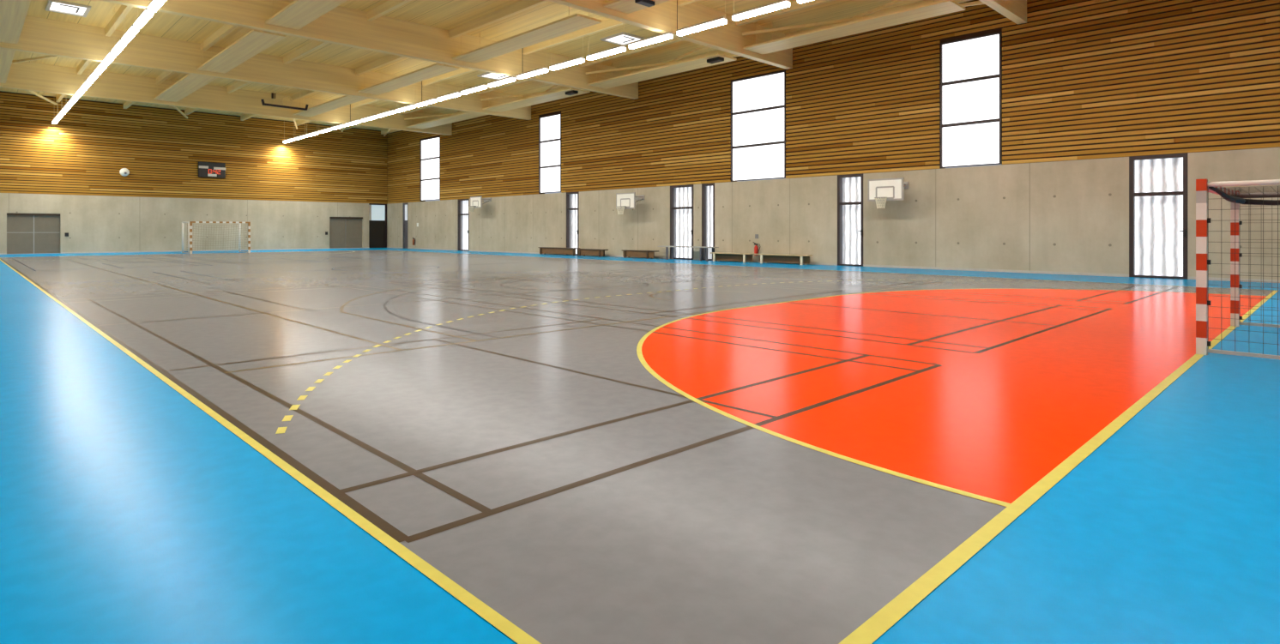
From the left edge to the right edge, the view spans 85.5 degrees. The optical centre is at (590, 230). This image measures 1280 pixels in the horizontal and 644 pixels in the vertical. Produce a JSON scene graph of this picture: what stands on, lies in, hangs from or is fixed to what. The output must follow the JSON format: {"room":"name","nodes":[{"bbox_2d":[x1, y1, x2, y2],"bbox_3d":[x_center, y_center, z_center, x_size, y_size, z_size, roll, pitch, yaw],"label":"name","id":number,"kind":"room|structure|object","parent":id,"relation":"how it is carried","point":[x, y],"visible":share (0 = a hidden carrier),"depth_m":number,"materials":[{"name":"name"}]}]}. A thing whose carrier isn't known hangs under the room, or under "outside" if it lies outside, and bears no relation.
{"room":"sports hall","nodes":[
{"label":"sports hall","id":0,"kind":"room"},
{"bbox_2d":[12,54,57,63],"bbox_3d":[-22.903,-7.240,28.852,6.888,0.090,0.090,0,0,22],"label":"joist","id":1,"kind":"object","parent":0,"point":[49,56],"visible":0.44,"depth_m":29.00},
{"bbox_2d":[0,90,387,253],"bbox_3d":[-25.759,-3.365,44.962,27.100,9.390,0.450,0,0,-42],"label":"wall","id":2,"kind":"structure","parent":0,"point":[288,193],"depth_m":43.89,"materials":[{"name":"concrete"}]},
{"bbox_2d":[6,212,60,253],"bbox_3d":[-31.778,0.145,39.408,2.380,2.290,0.240,0,0,-42],"label":"door","id":3,"kind":"structure","parent":2,"relation":"in","point":[27,233],"depth_m":39.40,"materials":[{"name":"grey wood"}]},
{"bbox_2d":[0,247,368,254],"bbox_3d":[-26.148,1.272,44.291,25.020,0.075,0.020,0,0,-42],"label":"baseboard","id":4,"kind":"structure","parent":2,"relation":"attached to","point":[363,247],"depth_m":44.05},
{"bbox_2d":[198,162,225,178],"bbox_3d":[-24.875,-4.000,45.358,1.620,0.980,0.156,0,0,-42],"label":"scoreboard","id":5,"kind":"object","parent":2,"relation":"attached to","point":[205,169],"visible":1,"depth_m":45.28,"materials":[{"name":"black plastic"}]},
{"bbox_2d":[329,217,362,248],"bbox_3d":[-18.331,0.125,51.679,2.570,2.330,0.240,0,0,-42],"label":"door","id":6,"kind":"structure","parent":2,"relation":"in","point":[344,232],"depth_m":51.68,"materials":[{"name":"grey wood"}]},
{"bbox_2d":[368,203,386,247],"bbox_3d":[-16.515,-0.400,53.391,1.480,3.420,0.200,0,0,-42],"label":"door","id":7,"kind":"structure","parent":2,"relation":"in","point":[377,213],"depth_m":53.44,"materials":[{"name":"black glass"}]},
{"bbox_2d":[0,0,926,130],"bbox_3d":[-7.441,-7.910,24.888,27.500,0.300,54.900,0,0,-42],"label":"ceiling","id":8,"kind":"structure","parent":0,"point":[447,15],"depth_m":26.83,"materials":[{"name":"wood"}]},
{"bbox_2d":[0,48,15,83],"bbox_3d":[-24.196,-7.210,27.969,1.040,1.100,7.640,0,0,-42],"label":"ceiling panel","id":9,"kind":"object","parent":8,"relation":"hanging from","point":[6,56],"visible":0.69,"depth_m":27.23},
{"bbox_2d":[0,0,30,44],"bbox_3d":[-18.332,-7.210,21.543,1.040,1.100,7.440,0,0,-42],"label":"ceiling panel","id":10,"kind":"object","parent":8,"relation":"hanging from","point":[13,13],"visible":1,"depth_m":21.63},
{"bbox_2d":[45,0,90,17],"bbox_3d":[-18.119,-7.725,23.943,1.150,0.070,1.400,0,0,-42],"label":"skylight","id":11,"kind":"object","parent":8,"relation":"attached to","point":[57,6],"visible":1,"depth_m":23.94,"materials":[{"name":"glass"}]},
{"bbox_2d":[76,60,90,74],"bbox_3d":[-21.564,-7.610,29.802,0.160,0.300,8.540,0,0,-42],"label":"joist","id":12,"kind":"object","parent":8,"relation":"attached to","point":[83,64],"visible":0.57,"depth_m":31.66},
{"bbox_2d":[86,60,98,83],"bbox_3d":[-20.162,-6.945,27.955,0.200,1.630,1.807,0,0,-42],"label":"lamp","id":13,"kind":"object","parent":8,"relation":"hanging from","point":[92,77],"visible":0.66,"depth_m":27.91,"materials":[{"name":"white paint"}]},
{"bbox_2d":[86,72,98,83],"bbox_3d":[-20.162,-6.185,27.955,0.200,0.110,1.780,0,0,-42],"label":"diffuser","id":14,"kind":"object","parent":13,"relation":"attached to","point":[92,77],"depth_m":27.85,"materials":[{"name":"white"}]},
{"bbox_2d":[93,61,107,74],"bbox_3d":[-18.747,-6.945,26.404,0.200,1.630,1.807,0,0,-42],"label":"lamp","id":15,"kind":"object","parent":8,"relation":"hanging from","point":[100,68],"visible":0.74,"depth_m":26.27,"materials":[{"name":"white paint"}]},
{"bbox_2d":[102,50,116,65],"bbox_3d":[-17.331,-6.945,24.852,0.200,1.630,1.807,0,0,-42],"label":"lamp","id":16,"kind":"object","parent":8,"relation":"hanging from","point":[109,57],"visible":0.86,"depth_m":24.69,"materials":[{"name":"white paint"}]},
{"bbox_2d":[104,5,132,36],"bbox_3d":[-15.700,-7.610,23.376,0.160,0.300,8.340,0,0,-42],"label":"joist","id":17,"kind":"object","parent":8,"relation":"attached to","point":[123,11],"visible":0.89,"depth_m":24.52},
{"bbox_2d":[111,7,126,54],"bbox_3d":[-15.916,-6.945,23.301,0.200,1.630,1.807,0,0,-42],"label":"lamp","id":18,"kind":"object","parent":8,"relation":"hanging from","point":[119,45],"visible":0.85,"depth_m":23.29,"materials":[{"name":"white paint"}]},
{"bbox_2d":[111,40,126,54],"bbox_3d":[-15.916,-6.185,23.301,0.200,0.110,1.780,0,0,-42],"label":"diffuser","id":19,"kind":"object","parent":18,"relation":"attached to","point":[119,45],"depth_m":23.19,"materials":[{"name":"white"}]},
{"bbox_2d":[121,24,139,42],"bbox_3d":[-14.500,-6.945,21.750,0.200,1.630,1.807,0,0,-42],"label":"lamp","id":20,"kind":"object","parent":8,"relation":"hanging from","point":[131,32],"visible":0.77,"depth_m":21.56,"materials":[{"name":"white paint"}]},
{"bbox_2d":[133,0,153,28],"bbox_3d":[-13.085,-6.945,20.199,0.200,1.630,1.807,0,0,-42],"label":"lamp","id":21,"kind":"object","parent":8,"relation":"hanging from","point":[146,15],"visible":0.82,"depth_m":20.06,"materials":[{"name":"white paint"}]},
{"bbox_2d":[133,9,153,28],"bbox_3d":[-13.085,-6.185,20.199,0.200,0.110,1.780,0,0,-42],"label":"diffuser","id":22,"kind":"object","parent":21,"relation":"attached to","point":[142,19],"depth_m":20.03,"materials":[{"name":"white"}]},
{"bbox_2d":[147,0,166,12],"bbox_3d":[-11.669,-6.945,18.647,0.200,1.630,1.807,0,0,-42],"label":"lamp","id":23,"kind":"object","parent":8,"relation":"hanging from","point":[154,5],"visible":1,"depth_m":18.84,"materials":[{"name":"white paint"}]},
{"bbox_2d":[156,71,175,84],"bbox_3d":[-19.164,-7.610,31.993,0.160,0.300,8.540,0,0,-42],"label":"joist","id":24,"kind":"object","parent":8,"relation":"attached to","point":[166,75],"visible":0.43,"depth_m":33.78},
{"bbox_2d":[153,73,216,102],"bbox_3d":[-19.210,-7.210,32.519,1.040,1.100,7.640,0,0,-42],"label":"ceiling panel","id":25,"kind":"object","parent":8,"relation":"hanging from","point":[190,83],"visible":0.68,"depth_m":32.13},
{"bbox_2d":[199,24,238,51],"bbox_3d":[-13.299,-7.610,25.567,0.160,0.300,8.340,0,0,-42],"label":"joist","id":26,"kind":"object","parent":8,"relation":"attached to","point":[226,29],"visible":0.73,"depth_m":26.76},
{"bbox_2d":[0,60,451,135],"bbox_3d":[-19.269,-7.125,37.851,26.490,1.270,0.264,0,0,-42],"label":"roof beam","id":27,"kind":"structure","parent":8,"relation":"attached to","point":[24,75],"depth_m":36.37,"materials":[{"name":"brown wood"}]},
{"bbox_2d":[226,80,250,93],"bbox_3d":[-16.726,-7.610,34.218,0.160,0.300,8.540,0,0,-42],"label":"joist","id":28,"kind":"object","parent":8,"relation":"attached to","point":[239,84],"visible":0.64,"depth_m":36.15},
{"bbox_2d":[197,29,285,73],"bbox_3d":[-13.346,-7.210,26.093,1.040,1.100,7.440,0,0,-42],"label":"ceiling panel","id":29,"kind":"object","parent":8,"relation":"hanging from","point":[254,42],"visible":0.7,"depth_m":25.55,"materials":[{"name":"wood"}]},
{"bbox_2d":[0,15,531,120],"bbox_3d":[-13.338,-7.125,31.350,26.490,1.270,0.264,0,0,-42],"label":"roof beam","id":30,"kind":"structure","parent":8,"relation":"attached to","point":[39,35],"depth_m":29.47,"materials":[{"name":"brown wood"}]},
{"bbox_2d":[260,85,308,110],"bbox_3d":[-15.807,-7.060,35.733,2.337,1.400,0.100,0,0,-42],"label":"bar","id":31,"kind":"object","parent":8,"relation":"hanging from","point":[289,106],"visible":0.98,"depth_m":35.71,"materials":[{"name":"black metal"}]},
{"bbox_2d":[289,90,316,101],"bbox_3d":[-14.274,-7.610,36.456,0.160,0.300,8.540,0,0,-42],"label":"joist","id":32,"kind":"object","parent":8,"relation":"attached to","point":[304,93],"visible":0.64,"depth_m":38.29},
{"bbox_2d":[283,40,328,64],"bbox_3d":[-10.862,-7.610,27.791,0.160,0.300,8.340,0,0,-42],"label":"joist","id":33,"kind":"object","parent":8,"relation":"attached to","point":[315,45],"visible":0.57,"depth_m":29.05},
{"bbox_2d":[265,0,347,30],"bbox_3d":[-7.583,-7.210,19.777,1.040,1.100,7.340,0,0,-42],"label":"ceiling panel","id":34,"kind":"object","parent":8,"relation":"hanging from","point":[298,14],"visible":1,"depth_m":21.12,"materials":[{"name":"wood"}]},
{"bbox_2d":[292,95,367,116],"bbox_3d":[-14.136,-7.210,37.150,1.040,1.100,7.640,0,0,-42],"label":"ceiling panel","id":35,"kind":"object","parent":8,"relation":"hanging from","point":[344,100],"visible":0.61,"depth_m":36.76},
{"bbox_2d":[350,98,380,108],"bbox_3d":[-11.651,-7.610,38.849,0.160,0.300,8.540,0,0,-42],"label":"joist","id":36,"kind":"object","parent":8,"relation":"attached to","point":[366,101],"visible":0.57,"depth_m":40.70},
{"bbox_2d":[98,0,638,99],"bbox_3d":[-7.541,-7.125,24.998,26.490,1.270,0.264,0,0,-42],"label":"roof beam","id":37,"kind":"structure","parent":8,"relation":"attached to","point":[342,26],"depth_m":25.09,"materials":[{"name":"brown wood"}]},
{"bbox_2d":[355,54,405,75],"bbox_3d":[-8.409,-7.610,30.029,0.160,0.300,8.340,0,0,-42],"label":"joist","id":38,"kind":"object","parent":8,"relation":"attached to","point":[390,58],"visible":0.57,"depth_m":31.31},
{"bbox_2d":[366,0,411,21],"bbox_3d":[-5.098,-7.610,21.476,0.160,0.300,8.240,0,0,-42],"label":"joist","id":39,"kind":"object","parent":8,"relation":"attached to","point":[389,5],"visible":1,"depth_m":23.47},
{"bbox_2d":[395,83,416,112],"bbox_3d":[-9.380,-6.945,34.951,0.200,1.630,1.807,0,0,-42],"label":"lamp","id":40,"kind":"object","parent":8,"relation":"hanging from","point":[413,105],"visible":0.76,"depth_m":34.64,"materials":[{"name":"white paint"}]},
{"bbox_2d":[395,105,416,112],"bbox_3d":[-9.380,-6.185,34.951,0.200,0.110,1.780,0,0,-42],"label":"diffuser","id":41,"kind":"object","parent":40,"relation":"attached to","point":[407,107],"depth_m":34.83,"materials":[{"name":"white"}]},
{"bbox_2d":[357,61,459,95],"bbox_3d":[-8.271,-7.210,30.724,1.040,1.100,7.440,0,0,-42],"label":"ceiling panel","id":42,"kind":"object","parent":8,"relation":"hanging from","point":[435,69],"visible":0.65,"depth_m":30.14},
{"bbox_2d":[399,105,430,114],"bbox_3d":[-9.251,-7.610,41.039,0.160,0.300,8.540,0,0,-42],"label":"joist","id":43,"kind":"object","parent":8,"relation":"attached to","point":[416,108],"visible":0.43,"depth_m":42.78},
{"bbox_2d":[415,97,437,107],"bbox_3d":[-7.965,-6.945,33.399,0.200,1.630,1.807,0,0,-42],"label":"lamp","id":44,"kind":"object","parent":8,"relation":"hanging from","point":[433,99],"visible":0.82,"depth_m":33.22,"materials":[{"name":"white paint"}]},
{"bbox_2d":[404,111,467,120],"bbox_3d":[-8.032,-7.170,42.151,8.887,0.090,0.090,0,0,29],"label":"brace","id":45,"kind":"object","parent":8,"relation":"attached to","point":[449,114],"visible":0.57,"depth_m":43.11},
{"bbox_2d":[405,111,487,129],"bbox_3d":[-8.854,-7.210,41.970,1.200,1.100,7.640,0,0,-42],"label":"ceiling panel","id":46,"kind":"object","parent":8,"relation":"hanging from","point":[464,116],"visible":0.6,"depth_m":41.62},
{"bbox_2d":[422,66,475,85],"bbox_3d":[-5.787,-7.610,32.422,0.160,0.300,8.340,0,0,-42],"label":"joist","id":47,"kind":"object","parent":8,"relation":"attached to","point":[460,71],"visible":0.5,"depth_m":33.66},
{"bbox_2d":[436,91,460,101],"bbox_3d":[-6.549,-6.945,31.848,0.200,1.630,1.807,0,0,-42],"label":"lamp","id":48,"kind":"object","parent":8,"relation":"hanging from","point":[455,93],"visible":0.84,"depth_m":31.68,"materials":[{"name":"white paint"}]},
{"bbox_2d":[460,72,487,94],"bbox_3d":[-5.134,-6.945,30.297,0.200,1.630,1.807,0,0,-42],"label":"lamp","id":49,"kind":"object","parent":8,"relation":"hanging from","point":[481,87],"visible":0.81,"depth_m":30.10,"materials":[{"name":"white paint"}]},
{"bbox_2d":[460,85,487,94],"bbox_3d":[-5.134,-6.185,30.297,0.200,0.110,1.780,0,0,-42],"label":"diffuser","id":50,"kind":"object","parent":49,"relation":"attached to","point":[475,88],"depth_m":30.19,"materials":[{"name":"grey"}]},
{"bbox_2d":[476,72,508,79],"bbox_3d":[-4.651,-7.725,34.271,1.330,0.070,1.500,0,0,-42],"label":"skylight","id":51,"kind":"object","parent":8,"relation":"attached to","point":[490,75],"visible":0.51,"depth_m":34.41,"materials":[{"name":"white paint"}]},
{"bbox_2d":[448,0,549,38],"bbox_3d":[-2.646,-7.610,23.713,0.160,0.300,8.240,0,0,-42],"label":"joist","id":52,"kind":"object","parent":8,"relation":"attached to","point":[521,6],"visible":1,"depth_m":24.42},
{"bbox_2d":[487,75,515,87],"bbox_3d":[-3.718,-6.945,28.746,0.200,1.630,1.807,0,0,-42],"label":"lamp","id":53,"kind":"object","parent":8,"relation":"hanging from","point":[510,79],"visible":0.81,"depth_m":28.62,"materials":[{"name":"white paint"}]},
{"bbox_2d":[476,77,531,94],"bbox_3d":[-3.386,-7.610,34.613,0.160,0.300,8.340,0,0,-42],"label":"joist","id":54,"kind":"object","parent":8,"relation":"attached to","point":[517,81],"visible":0.43,"depth_m":35.78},
{"bbox_2d":[480,90,558,101],"bbox_3d":[-2.167,-7.170,35.725,8.698,0.090,0.090,0,0,28],"label":"brace","id":55,"kind":"object","parent":8,"relation":"attached to","point":[541,93],"visible":0.57,"depth_m":36.64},
{"bbox_2d":[452,6,601,63],"bbox_3d":[-2.508,-7.210,24.408,1.040,1.100,7.340,0,0,-42],"label":"ceiling panel","id":56,"kind":"object","parent":8,"relation":"hanging from","point":[576,21],"visible":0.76,"depth_m":23.84,"materials":[{"name":"wood"}]},
{"bbox_2d":[516,49,548,79],"bbox_3d":[-2.303,-6.945,27.195,0.200,1.630,1.807,0,0,-42],"label":"lamp","id":57,"kind":"object","parent":8,"relation":"hanging from","point":[543,69],"visible":0.86,"depth_m":27.14,"materials":[{"name":"white paint"}]},
{"bbox_2d":[516,68,548,79],"bbox_3d":[-2.303,-6.185,27.195,0.200,0.110,1.780,0,0,-42],"label":"diffuser","id":58,"kind":"object","parent":57,"relation":"attached to","point":[537,71],"depth_m":27.12,"materials":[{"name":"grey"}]},
{"bbox_2d":[482,86,590,112],"bbox_3d":[-2.990,-7.210,35.543,1.200,1.100,7.440,0,0,-42],"label":"ceiling panel","id":59,"kind":"object","parent":8,"relation":"hanging from","point":[558,94],"visible":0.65,"depth_m":35.31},
{"bbox_2d":[549,28,585,70],"bbox_3d":[-0.887,-6.945,25.643,0.200,1.630,1.807,0,0,-42],"label":"lamp","id":60,"kind":"object","parent":8,"relation":"hanging from","point":[581,59],"visible":0.86,"depth_m":25.43,"materials":[{"name":"white paint"}]},
{"bbox_2d":[549,58,585,70],"bbox_3d":[-0.887,-6.185,25.643,0.200,0.110,1.780,0,0,-42],"label":"diffuser","id":61,"kind":"object","parent":60,"relation":"attached to","point":[575,61],"depth_m":25.55,"materials":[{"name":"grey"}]},
{"bbox_2d":[522,18,625,54],"bbox_3d":[-0.024,-7.610,26.106,0.160,0.300,8.240,0,0,-42],"label":"joist","id":62,"kind":"object","parent":8,"relation":"attached to","point":[609,23],"visible":0.58,"depth_m":26.73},
{"bbox_2d":[586,22,626,60],"bbox_3d":[0.528,-6.945,24.092,0.200,1.630,1.807,0,0,-42],"label":"lamp","id":63,"kind":"object","parent":8,"relation":"hanging from","point":[620,48],"visible":0.91,"depth_m":23.90,"materials":[{"name":"white paint"}]},
{"bbox_2d":[586,46,626,60],"bbox_3d":[0.528,-6.185,24.092,0.200,0.110,1.780,0,0,-42],"label":"diffuser","id":64,"kind":"object","parent":63,"relation":"attached to","point":[618,49],"depth_m":23.97,"materials":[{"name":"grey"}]},
{"bbox_2d":[600,31,646,45],"bbox_3d":[1.314,-7.725,27.801,1.300,0.070,1.300,0,0,-42],"label":"skylight","id":65,"kind":"object","parent":8,"relation":"attached to","point":[618,39],"visible":0.79,"depth_m":27.71,"materials":[{"name":"glass"}]},
{"bbox_2d":[580,36,683,66],"bbox_3d":[2.377,-7.610,28.297,0.160,0.300,8.240,0,0,-42],"label":"joist","id":66,"kind":"object","parent":8,"relation":"attached to","point":[629,51],"visible":0.43,"depth_m":28.97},
{"bbox_2d":[603,0,669,13],"bbox_3d":[3.120,-7.210,18.240,1.040,1.100,7.040,0,0,-42],"label":"ceiling panel","id":67,"kind":"object","parent":8,"relation":"hanging from","point":[624,6],"visible":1,"depth_m":20.40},
{"bbox_2d":[634,0,654,6],"bbox_3d":[1.569,-6.600,19.911,0.600,0.120,0.240,0,0,-42],"label":"sensor box","id":68,"kind":"object","parent":67,"relation":"attached to","point":[646,3],"visible":1,"depth_m":19.87,"materials":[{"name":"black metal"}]},
{"bbox_2d":[628,31,672,48],"bbox_3d":[1.944,-6.945,22.541,0.200,1.630,1.807,0,0,-42],"label":"lamp","id":69,"kind":"object","parent":8,"relation":"hanging from","point":[667,35],"visible":0.86,"depth_m":22.42,"materials":[{"name":"white paint"}]},
{"bbox_2d":[587,51,736,88],"bbox_3d":[2.773,-7.210,29.227,1.200,1.100,7.340,0,0,-42],"label":"ceiling panel","id":70,"kind":"object","parent":8,"relation":"hanging from","point":[698,63],"visible":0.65,"depth_m":28.85,"materials":[{"name":"wood"}]},
{"bbox_2d":[706,56,724,63],"bbox_3d":[4.815,-6.595,26.664,0.320,0.130,0.600,0,0,-42],"label":"sensor box","id":71,"kind":"object","parent":70,"relation":"attached to","point":[717,59],"visible":1,"depth_m":26.57,"materials":[{"name":"black plastic"}]},
{"bbox_2d":[585,54,740,74],"bbox_3d":[3.596,-7.170,29.409,8.604,0.090,0.090,0,0,28],"label":"brace","id":72,"kind":"object","parent":8,"relation":"attached to","point":[732,55],"visible":0.5,"depth_m":30.21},
{"bbox_2d":[547,0,792,69],"bbox_3d":[-1.811,-7.125,18.719,26.490,1.270,0.264,0,0,-42],"label":"roof beam","id":73,"kind":"structure","parent":8,"relation":"attached to","point":[667,16],"depth_m":23.57,"materials":[{"name":"brown wood"}]},
{"bbox_2d":[630,49,731,73],"bbox_3d":[4.778,-7.610,30.488,0.160,0.300,8.240,0,0,-42],"label":"joist","id":74,"kind":"object","parent":8,"relation":"attached to","point":[718,51],"visible":0.21,"depth_m":30.52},
{"bbox_2d":[655,45,707,67],"bbox_3d":[3.596,-7.290,29.409,0.090,0.090,8.604,0,0,-23],"label":"brace","id":75,"kind":"object","parent":8,"relation":"attached to","point":[702,46],"visible":0.29,"depth_m":28.40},
{"bbox_2d":[677,0,700,6],"bbox_3d":[5.605,-7.610,19.939,0.160,0.300,7.940,0,0,-42],"label":"joist","id":76,"kind":"object","parent":8,"relation":"attached to","point":[680,3],"visible":1,"depth_m":22.63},
{"bbox_2d":[676,0,727,36],"bbox_3d":[3.360,-6.945,20.990,0.200,1.630,1.807,0,0,-42],"label":"lamp","id":77,"kind":"object","parent":8,"relation":"hanging from","point":[721,21],"visible":1,"depth_m":20.83,"materials":[{"name":"white paint"}]},
{"bbox_2d":[676,18,727,36],"bbox_3d":[3.360,-6.185,20.990,0.200,0.110,1.780,0,0,-42],"label":"diffuser","id":78,"kind":"object","parent":77,"relation":"attached to","point":[715,22],"depth_m":20.91,"materials":[{"name":"white"}]},
{"bbox_2d":[731,0,790,20],"bbox_3d":[4.775,-6.945,19.439,0.200,1.630,1.807,0,0,-42],"label":"lamp","id":79,"kind":"object","parent":8,"relation":"hanging from","point":[782,3],"visible":1,"depth_m":19.36,"materials":[{"name":"white paint"}]},
{"bbox_2d":[736,0,835,25],"bbox_3d":[8.005,-7.610,22.129,0.160,0.300,7.940,0,0,-42],"label":"joist","id":80,"kind":"object","parent":8,"relation":"attached to","point":[794,6],"visible":0.6,"depth_m":23.56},
{"bbox_2d":[743,0,965,54],"bbox_3d":[8.436,-7.210,23.023,1.200,1.100,7.140,0,0,-42],"label":"ceiling panel","id":81,"kind":"object","parent":8,"relation":"hanging from","point":[944,7],"visible":0.9,"depth_m":22.44,"materials":[{"name":"wood"}]},
{"bbox_2d":[827,0,905,27],"bbox_3d":[9.224,-7.290,23.241,0.090,0.090,8.322,0,0,-22],"label":"brace","id":82,"kind":"object","parent":8,"relation":"attached to","point":[896,2],"visible":0.44,"depth_m":22.70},
{"bbox_2d":[784,0,972,36],"bbox_3d":[10.406,-7.610,24.320,0.160,0.300,7.940,0,0,-42],"label":"joist","id":83,"kind":"object","parent":8,"relation":"attached to","point":[926,2],"visible":0.33,"depth_m":24.16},
{"bbox_2d":[979,0,1026,24],"bbox_3d":[3.716,-7.125,12.662,26.490,1.270,0.264,0,0,-42],"label":"roof beam","id":84,"kind":"structure","parent":8,"relation":"attached to","point":[1015,10],"depth_m":20.68,"materials":[{"name":"brown wood"}]},
{"bbox_2d":[742,0,984,36],"bbox_3d":[9.224,-7.170,23.241,8.322,0.090,0.090,0,0,27],"label":"brace","id":85,"kind":"object","parent":84,"relation":"attached to","point":[978,3],"visible":0.64,"depth_m":23.89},
{"bbox_2d":[0,247,1279,643],"bbox_3d":[-7.441,1.433,24.888,27.100,0.254,54.500,0,0,-42],"label":"floor","id":86,"kind":"structure","parent":0,"point":[355,445],"depth_m":4.14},
{"bbox_2d":[181,221,250,253],"bbox_3d":[-22.456,0.378,41.417,3.240,1.865,2.060,0,0,-42],"label":"goal","id":87,"kind":"object","parent":86,"relation":"on","point":[190,228],"visible":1,"depth_m":41.11,"materials":[{"name":"white paint"}]},
{"bbox_2d":[537,247,579,255],"bbox_3d":[-1.744,1.110,37.635,0.360,0.400,3.150,0,0,-42],"label":"bench","id":88,"kind":"object","parent":86,"relation":"on","point":[544,250],"visible":0.85,"depth_m":37.47,"materials":[{"name":"brown wood"}]},
{"bbox_2d":[577,248,608,256],"bbox_3d":[0.093,1.125,35.622,0.360,0.370,2.000,0,0,-42],"label":"bench","id":89,"kind":"object","parent":86,"relation":"on","point":[581,251],"visible":1,"depth_m":35.53,"materials":[{"name":"brown wood"}]},
{"bbox_2d":[621,249,658,259],"bbox_3d":[2.368,1.120,33.129,0.360,0.380,2.150,0,0,-42],"label":"bench","id":90,"kind":"object","parent":86,"relation":"on","point":[629,253],"visible":1,"depth_m":32.97,"materials":[{"name":"brown wood"}]},
{"bbox_2d":[658,246,718,261],"bbox_3d":[4.319,1.000,30.916,0.450,0.620,3.150,0,0,-42],"label":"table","id":91,"kind":"object","parent":86,"relation":"on","point":[667,247],"visible":0.98,"depth_m":30.36,"materials":[{"name":"grey paint"}]},
{"bbox_2d":[710,252,754,262],"bbox_3d":[5.974,1.120,29.177,0.360,0.380,2.050,0,0,-42],"label":"bench","id":92,"kind":"object","parent":86,"relation":"on","point":[747,257],"visible":0.93,"depth_m":29.20,"materials":[{"name":"brown wood"}]},
{"bbox_2d":[754,253,812,265],"bbox_3d":[7.609,1.120,27.385,0.360,0.380,2.400,0,0,-42],"label":"bench","id":93,"kind":"object","parent":86,"relation":"on","point":[801,259],"visible":0.97,"depth_m":27.36,"materials":[{"name":"brown wood"}]},
{"bbox_2d":[1195,178,1279,359],"bbox_3d":[8.016,0.380,8.024,3.285,1.860,1.118,0,0,-42],"label":"goal","id":94,"kind":"object","parent":86,"relation":"on","point":[1204,187],"visible":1,"depth_m":7.31,"materials":[{"name":"white paint"}]},
{"bbox_2d":[386,0,1279,279],"bbox_3d":[2.513,-3.365,33.971,0.450,9.390,54.500,0,0,-42],"label":"wall","id":95,"kind":"structure","parent":0,"point":[1089,87],"depth_m":23.67,"materials":[{"name":"concrete"}]},
{"bbox_2d":[402,202,408,248],"bbox_3d":[-13.775,-0.400,51.620,0.180,3.420,0.830,0,0,-42],"label":"window","id":96,"kind":"structure","parent":95,"relation":"in","point":[405,205],"depth_m":51.77,"materials":[{"name":"grey glass"}]},
{"bbox_2d":[419,136,440,200],"bbox_3d":[-11.357,-4.380,48.932,0.130,4.380,2.800,0,0,-42],"label":"window","id":97,"kind":"structure","parent":95,"relation":"in","point":[430,147],"depth_m":48.99,"materials":[{"name":"grey"}]},
{"bbox_2d":[457,199,469,251],"bbox_3d":[-8.295,-0.400,45.729,0.465,3.420,1.400,0,0,-42],"label":"door","id":98,"kind":"structure","parent":95,"relation":"in","point":[462,208],"depth_m":46.11,"materials":[{"name":"grey"}]},
{"bbox_2d":[467,196,491,212],"bbox_3d":[-7.013,-1.644,43.014,1.432,0.992,1.260,0,0,-42],"label":"basketball hoop","id":99,"kind":"object","parent":95,"relation":"attached to","point":[475,202],"visible":1,"depth_m":42.80,"materials":[{"name":"grey paint"}]},
{"bbox_2d":[538,113,561,193],"bbox_3d":[-2.267,-4.350,38.971,0.130,4.360,1.970,0,0,-42],"label":"window","id":100,"kind":"structure","parent":95,"relation":"in","point":[550,127],"depth_m":39.01,"materials":[{"name":"grey"}]},
{"bbox_2d":[566,192,579,255],"bbox_3d":[-0.877,-0.400,37.600,0.465,3.420,1.070,0,0,-42],"label":"door","id":101,"kind":"structure","parent":95,"relation":"in","point":[572,198],"depth_m":37.85,"materials":[{"name":"grey"}]},
{"bbox_2d":[615,192,644,214],"bbox_3d":[1.804,-1.314,33.352,1.432,1.052,1.260,0,0,-42],"label":"basketball hoop","id":102,"kind":"object","parent":95,"relation":"attached to","point":[624,201],"visible":1,"depth_m":33.20,"materials":[{"name":"grey paint"}]},
{"bbox_2d":[670,184,693,259],"bbox_3d":[4.307,-0.400,31.920,0.465,3.420,1.410,0,0,-42],"label":"door","id":103,"kind":"structure","parent":95,"relation":"in","point":[681,196],"depth_m":32.23,"materials":[{"name":"grey"}]},
{"bbox_2d":[701,182,714,260],"bbox_3d":[5.369,-0.400,30.804,0.400,3.420,0.730,0,0,-42],"label":"window","id":104,"kind":"structure","parent":95,"relation":"in","point":[708,190],"depth_m":30.94,"materials":[{"name":"grey"}]},
{"bbox_2d":[730,70,785,181],"bbox_3d":[6.988,-4.305,28.829,0.130,4.330,2.670,0,0,-42],"label":"window","id":105,"kind":"structure","parent":95,"relation":"in","point":[758,102],"depth_m":28.82,"materials":[{"name":"grey"}]},
{"bbox_2d":[386,247,1279,283],"bbox_3d":[2.341,1.272,33.814,0.020,0.075,53.900,0,0,-42],"label":"baseboard","id":106,"kind":"structure","parent":95,"relation":"attached to","point":[812,263],"depth_m":22.72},
{"bbox_2d":[837,173,863,266],"bbox_3d":[9.807,-0.400,25.892,0.465,3.420,1.030,0,0,-42],"label":"door","id":107,"kind":"structure","parent":95,"relation":"in","point":[853,184],"depth_m":26.09,"materials":[{"name":"grey"}]},
{"bbox_2d":[867,177,908,208],"bbox_3d":[10.324,-1.294,24.015,1.432,1.042,1.240,0,0,-42],"label":"basketball hoop","id":108,"kind":"object","parent":95,"relation":"attached to","point":[883,190],"visible":1,"depth_m":23.82,"materials":[{"name":"grey paint"}]},
{"bbox_2d":[940,31,1001,168],"bbox_3d":[12.519,-4.255,22.769,0.130,4.230,1.860,0,0,-42],"label":"window","id":109,"kind":"structure","parent":95,"relation":"in","point":[970,68],"depth_m":22.75,"materials":[{"name":"grey"}]},
{"bbox_2d":[1129,152,1187,279],"bbox_3d":[15.854,-0.400,19.266,0.465,3.420,1.270,0,0,-42],"label":"door","id":110,"kind":"structure","parent":95,"relation":"in","point":[1157,184],"depth_m":19.41,"materials":[{"name":"grey"}]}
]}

